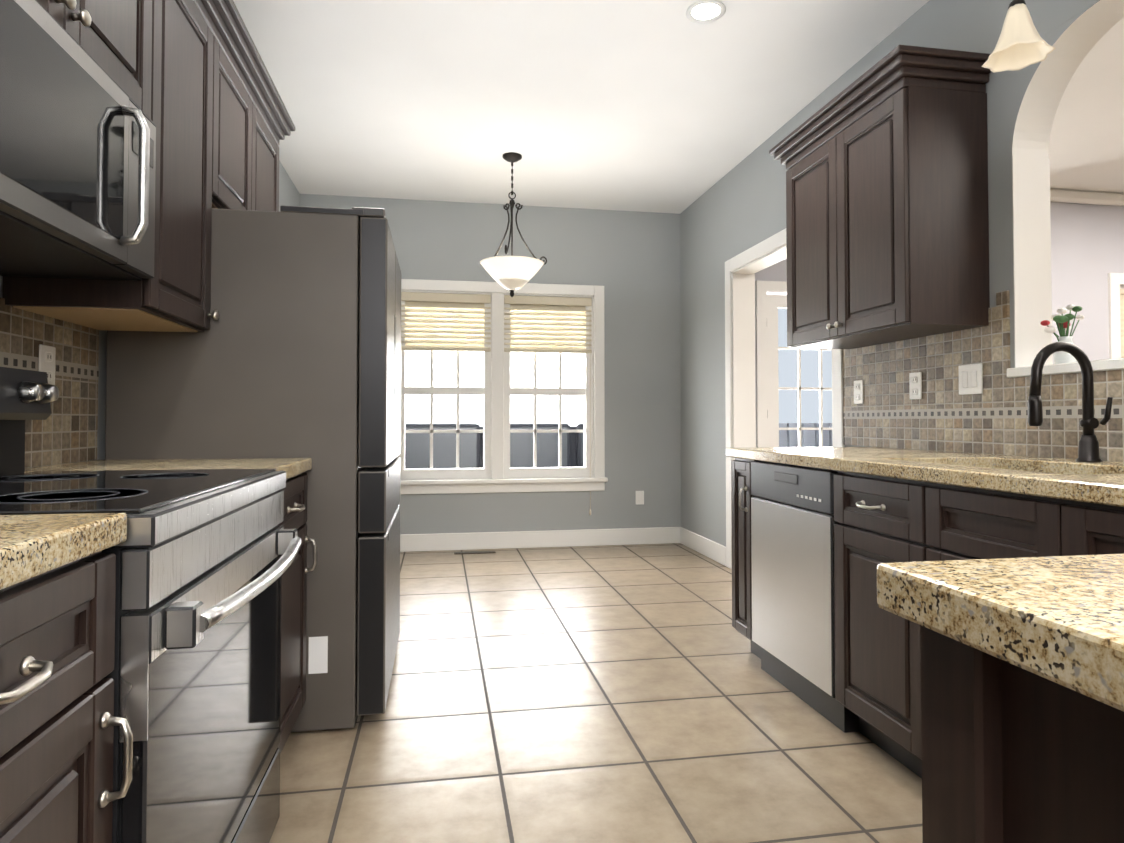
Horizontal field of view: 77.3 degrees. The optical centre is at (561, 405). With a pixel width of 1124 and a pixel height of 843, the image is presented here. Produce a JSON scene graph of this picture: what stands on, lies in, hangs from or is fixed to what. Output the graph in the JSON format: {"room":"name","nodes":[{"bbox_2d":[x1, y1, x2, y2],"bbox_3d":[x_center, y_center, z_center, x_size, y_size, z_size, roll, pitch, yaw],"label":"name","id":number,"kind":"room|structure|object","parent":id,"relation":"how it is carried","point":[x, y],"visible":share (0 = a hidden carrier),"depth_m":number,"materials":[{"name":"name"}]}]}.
{"room":"kitchen","nodes":[
{"label":"kitchen","id":0,"kind":"room"},
{"bbox_2d":[0,161,299,467],"bbox_3d":[-1.359,-0.335,1.218,0.120,2.790,8.750,0,-1,-10],"label":"wall","id":1,"kind":"structure","parent":0,"point":[289,194],"depth_m":2.28,"materials":[{"name":"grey paint"}]},
{"bbox_2d":[0,297,98,467],"bbox_3d":[-1.135,-0.082,0.313,0.011,0.425,3.862,0,-1,-10],"label":"backsplash","id":2,"kind":"structure","parent":1,"relation":"attached to","point":[65,431],"depth_m":2.00,"materials":[{"name":"tile"}]},
{"bbox_2d":[39,344,55,384],"bbox_3d":[-1.406,-0.105,1.920,0.008,0.115,0.075,0,-1,-10],"label":"outlet","id":3,"kind":"object","parent":2,"relation":"attached to","point":[47,354],"visible":0.88,"depth_m":1.92,"materials":[{"name":"white plastic"}]},
{"bbox_2d":[37,0,161,131],"bbox_3d":[-1.146,-1.003,1.361,0.336,0.539,0.852,0,-1,-10],"label":"upper cabinet","id":4,"kind":"object","parent":1,"relation":"attached to","point":[123,37],"depth_m":1.66,"materials":[{"name":"brown wood"}]},
{"bbox_2d":[0,0,155,279],"bbox_3d":[-1.109,-0.527,1.357,0.409,0.400,0.846,0,-1,-10],"label":"over-the-range microwave","id":5,"kind":"object","parent":4,"relation":"attached to","point":[77,156],"visible":1,"depth_m":1.40,"materials":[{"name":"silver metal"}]},
{"bbox_2d":[2,0,225,331],"bbox_3d":[-1.262,-0.750,2.018,0.336,1.015,0.612,0,-1,-10],"label":"upper cabinet","id":6,"kind":"object","parent":1,"relation":"attached to","point":[192,79],"depth_m":2.02,"materials":[{"name":"brown wood"}]},
{"bbox_2d":[226,36,281,211],"bbox_3d":[-1.387,-0.963,2.739,0.336,0.560,0.961,0,-1,-10],"label":"upper cabinet","id":7,"kind":"object","parent":1,"relation":"attached to","point":[253,138],"depth_m":2.71,"materials":[{"name":"brown wood"}]},
{"bbox_2d":[300,194,786,534],"bbox_3d":[2.393,-0.228,6.255,9.010,2.790,0.120,0,-1,-10],"label":"wall","id":8,"kind":"structure","parent":0,"point":[629,261],"depth_m":5.84,"materials":[{"name":"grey paint"}]},
{"bbox_2d":[397,279,607,493],"bbox_3d":[-0.528,-0.144,5.715,1.810,1.700,0.170,0,-1,-10],"label":"window","id":9,"kind":"structure","parent":8,"relation":"in","point":[496,474],"depth_m":5.69,"materials":[{"name":"white wood"}]},
{"bbox_2d":[401,292,591,514],"bbox_3d":[-0.524,0.005,5.690,1.560,1.800,0.055,0,-1,-10],"label":"window blinds","id":10,"kind":"object","parent":9,"relation":"attached to","point":[456,322],"visible":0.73,"depth_m":5.69,"materials":[{"name":"beige fabric"}]},
{"bbox_2d":[400,527,679,551],"bbox_3d":[-0.513,1.087,5.646,3.085,0.135,0.020,0,-1,-10],"label":"baseboard","id":11,"kind":"structure","parent":8,"relation":"attached to","point":[658,535],"depth_m":5.70,"materials":[{"name":"white wood"}]},
{"bbox_2d":[636,491,643,504],"bbox_3d":[0.649,0.772,5.863,0.072,0.114,0.008,0,-1,-10],"label":"outlet","id":12,"kind":"object","parent":8,"relation":"attached to","point":[639,497],"visible":1,"depth_m":5.86,"materials":[{"name":"white plastic"}]},
{"bbox_2d":[756,281,831,447],"bbox_3d":[2.197,0.046,6.180,1.060,2.240,0.088,0,-1,-10],"label":"window","id":13,"kind":"structure","parent":8,"relation":"attached to","point":[768,388],"depth_m":6.12,"materials":[{"name":"white wood"}]},
{"bbox_2d":[269,543,922,842],"bbox_3d":[3.138,1.102,1.975,9.250,0.050,8.750,0,-1,-10],"label":"floor","id":14,"kind":"structure","parent":0,"point":[636,693],"depth_m":2.31,"materials":[{"name":"beige tile"}]},
{"bbox_2d":[0,551,131,842],"bbox_3d":[-0.861,0.613,0.590,0.641,0.868,0.591,0,-1,-10],"label":"base cabinet","id":15,"kind":"object","parent":14,"relation":"on","point":[59,721],"depth_m":0.81,"materials":[{"name":"brown wood"}]},
{"bbox_2d":[0,458,311,589],"bbox_3d":[-0.811,0.152,0.364,0.646,0.040,3.860,0,-1,-10],"label":"countertop","id":16,"kind":"structure","parent":15,"relation":"on","point":[34,545],"depth_m":0.86,"materials":[{"name":"beige stone"}]},
{"bbox_2d":[0,367,301,842],"bbox_3d":[-0.914,0.475,1.319,0.736,1.135,0.846,0,-1,-10],"label":"range","id":17,"kind":"object","parent":14,"relation":"on","point":[205,558],"visible":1,"depth_m":1.21,"materials":[{"name":"silver metal"}]},
{"bbox_2d":[132,473,311,763],"bbox_3d":[-1.107,0.643,1.989,0.641,0.868,0.535,0,-1,-10],"label":"base cabinet","id":18,"kind":"object","parent":14,"relation":"on","point":[294,580],"depth_m":2.11,"materials":[{"name":"brown wood"}]},
{"bbox_2d":[105,205,400,731],"bbox_3d":[-1.096,0.215,2.739,0.867,1.755,0.911,0,-1,-10],"label":"refrigerator","id":19,"kind":"object","parent":14,"relation":"on","point":[294,351],"visible":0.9,"depth_m":2.33,"materials":[{"name":"grey metal"}]},
{"bbox_2d":[454,551,495,553],"bbox_3d":[-0.678,1.147,5.474,0.320,0.008,0.080,0,-1,-10],"label":"floor vent","id":20,"kind":"object","parent":14,"relation":"in","point":[473,552],"visible":0.96,"depth_m":5.46,"materials":[{"name":"brown metal"}]},
{"bbox_2d":[731,458,760,658],"bbox_3d":[1.125,0.666,3.095,0.718,0.868,0.202,0,-1,-10],"label":"base cabinet","id":21,"kind":"object","parent":14,"relation":"on","point":[741,495],"depth_m":3.03,"materials":[{"name":"brown wood"}]},
{"bbox_2d":[751,461,858,732],"bbox_3d":[1.175,0.659,2.686,0.685,0.865,0.611,0,-1,-10],"label":"dishwasher","id":22,"kind":"object","parent":14,"relation":"on","point":[793,522],"visible":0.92,"depth_m":2.56,"materials":[{"name":"silver metal"}]},
{"bbox_2d":[834,471,898,754],"bbox_3d":[1.293,0.646,2.133,0.718,0.868,0.508,0,-1,-10],"label":"base cabinet","id":23,"kind":"object","parent":14,"relation":"on","point":[866,507],"depth_m":2.17,"materials":[{"name":"brown wood"}]},
{"bbox_2d":[726,447,1123,506],"bbox_3d":[1.393,0.175,1.464,0.759,0.040,3.567,0,-1,-10],"label":"countertop","id":24,"kind":"structure","parent":23,"relation":"on","point":[1102,482],"depth_m":2.02,"materials":[{"name":"beige stone"}]},
{"bbox_2d":[1028,341,1112,461],"bbox_3d":[1.489,-0.011,2.055,0.233,0.358,0.112,0,-1,-10],"label":"faucet","id":25,"kind":"object","parent":24,"relation":"on","point":[1088,448],"visible":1,"depth_m":2.07,"materials":[{"name":"black metal"}]},
{"bbox_2d":[899,479,1022,561],"bbox_3d":[1.362,0.637,1.738,0.718,0.868,0.542,0,-1,-10],"label":"base cabinet","id":26,"kind":"object","parent":14,"relation":"on","point":[938,522],"depth_m":1.78,"materials":[{"name":"brown wood"}]},
{"bbox_2d":[891,613,1123,842],"bbox_3d":[1.185,0.604,0.185,1.603,0.868,1.098,0,-1,-10],"label":"base cabinet","id":27,"kind":"object","parent":14,"relation":"on","point":[985,747],"depth_m":0.53,"materials":[{"name":"brown wood"}]},
{"bbox_2d":[877,554,1123,711],"bbox_3d":[0.800,0.147,0.129,0.870,0.040,1.140,0,-1,-10],"label":"countertop","id":28,"kind":"structure","parent":27,"relation":"on","point":[1058,619],"depth_m":0.50,"materials":[{"name":"beige stone"}]},
{"bbox_2d":[1023,494,1123,556],"bbox_3d":[1.434,0.629,1.327,0.718,0.868,0.531,0,-1,-10],"label":"base cabinet","id":29,"kind":"object","parent":14,"relation":"on","point":[1051,526],"depth_m":1.46,"materials":[{"name":"brown wood"}]},
{"bbox_2d":[233,0,1123,213],"bbox_3d":[3.138,-1.738,2.036,9.250,0.050,8.750,0,-1,-10],"label":"ceiling","id":30,"kind":"structure","parent":0,"point":[662,106],"depth_m":3.77,"materials":[{"name":"white paint"}]},
{"bbox_2d":[480,152,546,296],"bbox_3d":[-0.313,-1.185,4.648,0.458,0.945,0.456,0,-1,-10],"label":"dining pendant light","id":31,"kind":"object","parent":30,"relation":"hanging from","point":[511,273],"visible":1,"depth_m":4.57,"materials":[{"name":"white glass"}]},
{"bbox_2d":[686,0,725,22],"bbox_3d":[0.617,-1.688,3.014,0.168,0.005,0.168,0,-1,-10],"label":"recessed light","id":32,"kind":"object","parent":30,"relation":"in","point":[705,11],"visible":1,"depth_m":3.02,"materials":[{"name":"white plastic"}]},
{"bbox_2d":[981,0,1054,72],"bbox_3d":[1.355,-1.372,2.096,0.186,0.678,0.186,0,-1,-10],"label":"light","id":33,"kind":"object","parent":30,"relation":"hanging from","point":[1021,44],"visible":1,"depth_m":2.08,"materials":[{"name":"white glass"}]},
{"bbox_2d":[680,0,1123,546],"bbox_3d":[1.813,-0.323,1.773,0.150,2.790,8.510,0,-1,-10],"label":"wall","id":34,"kind":"structure","parent":0,"point":[739,208],"depth_m":4.12,"materials":[{"name":"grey paint"}]},
{"bbox_2d":[680,527,725,565],"bbox_3d":[1.085,1.082,5.422,0.016,0.135,0.935,0,-1,-10],"label":"baseboard","id":35,"kind":"structure","parent":34,"relation":"attached to","point":[713,550],"depth_m":5.38,"materials":[{"name":"white wood"}]},
{"bbox_2d":[725,228,844,568],"bbox_3d":[1.374,0.045,4.273,0.186,2.160,1.460,0,-1,-10],"label":"door frame","id":36,"kind":"structure","parent":34,"relation":"attached to","point":[740,412],"depth_m":4.89,"materials":[{"name":"white wood"}]},
{"bbox_2d":[769,44,990,348],"bbox_3d":[1.312,-0.781,3.017,0.404,0.988,1.002,0,-1,-10],"label":"upper cabinet","id":37,"kind":"object","parent":34,"relation":"attached to","point":[884,160],"visible":0.98,"depth_m":2.64,"materials":[{"name":"brown wood"}]},
{"bbox_2d":[843,290,1123,461],"bbox_3d":[1.750,-0.135,1.662,0.011,0.590,3.820,0,-1,-10],"label":"backsplash","id":38,"kind":"structure","parent":34,"relation":"attached to","point":[942,414],"depth_m":2.70,"materials":[{"name":"tile"}]},
{"bbox_2d":[854,380,863,403],"bbox_3d":[1.435,-0.063,3.402,0.008,0.115,0.075,0,-1,-10],"label":"outlet","id":39,"kind":"object","parent":38,"relation":"attached to","point":[858,393],"visible":1,"depth_m":3.40,"materials":[{"name":"white plastic"}]},
{"bbox_2d":[909,372,921,399],"bbox_3d":[1.506,-0.082,2.996,0.008,0.115,0.075,0,-1,-10],"label":"electrical outlet","id":40,"kind":"object","parent":38,"relation":"attached to","point":[915,385],"visible":1,"depth_m":2.99,"materials":[{"name":"white plastic"}]},
{"bbox_2d":[958,363,982,394],"bbox_3d":[1.561,-0.099,2.687,0.008,0.115,0.120,0,-1,-10],"label":"light switch","id":41,"kind":"object","parent":38,"relation":"attached to","point":[970,378],"visible":1,"depth_m":2.68,"materials":[{"name":"white plastic"}]},
{"bbox_2d":[1007,155,1123,377],"bbox_3d":[1.745,-0.502,2.166,0.190,0.795,0.752,0,-1,-10],"label":"trim","id":42,"kind":"structure","parent":34,"relation":"attached to","point":[1031,245],"depth_m":2.51,"materials":[{"name":"white wood"}]},
{"bbox_2d":[1040,305,1083,363],"bbox_3d":[1.718,-0.237,2.402,0.136,0.208,0.103,0,-1,-10],"label":"vase","id":43,"kind":"object","parent":42,"relation":"on","point":[1063,324],"visible":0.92,"depth_m":2.39,"materials":[{"name":"white ceramic"}]},
{"bbox_2d":[1050,202,1123,363],"bbox_3d":[5.093,-0.240,5.652,3.900,2.790,0.120,0,-1,-10],"label":"wall","id":44,"kind":"structure","parent":0,"point":[1087,248],"depth_m":5.42,"materials":[{"name":"paint"}]},
{"bbox_2d":[1050,188,1123,358],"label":"trim","id":45,"kind":"structure","parent":44,"relation":"in","point":[1116,311],"depth_m":5.43,"materials":[{"name":"beige wood"}]},
{"label":"outside","id":46,"kind":"structure","parent":0,"visible":0},
{"bbox_2d":[405,351,583,425],"bbox_3d":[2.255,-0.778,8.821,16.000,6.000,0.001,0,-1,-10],"label":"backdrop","id":47,"kind":"structure","parent":46,"point":[417,374],"depth_m":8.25,"materials":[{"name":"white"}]},
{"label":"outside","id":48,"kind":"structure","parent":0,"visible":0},
{"bbox_2d":[405,294,832,468],"bbox_3d":[2.469,-0.074,7.585,16.000,2.660,2.480,0,-1,-10],"label":"outside","id":49,"kind":"object","parent":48,"point":[417,450],"visible":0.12,"depth_m":7.20,"materials":[{"name":"grey"}]}
]}

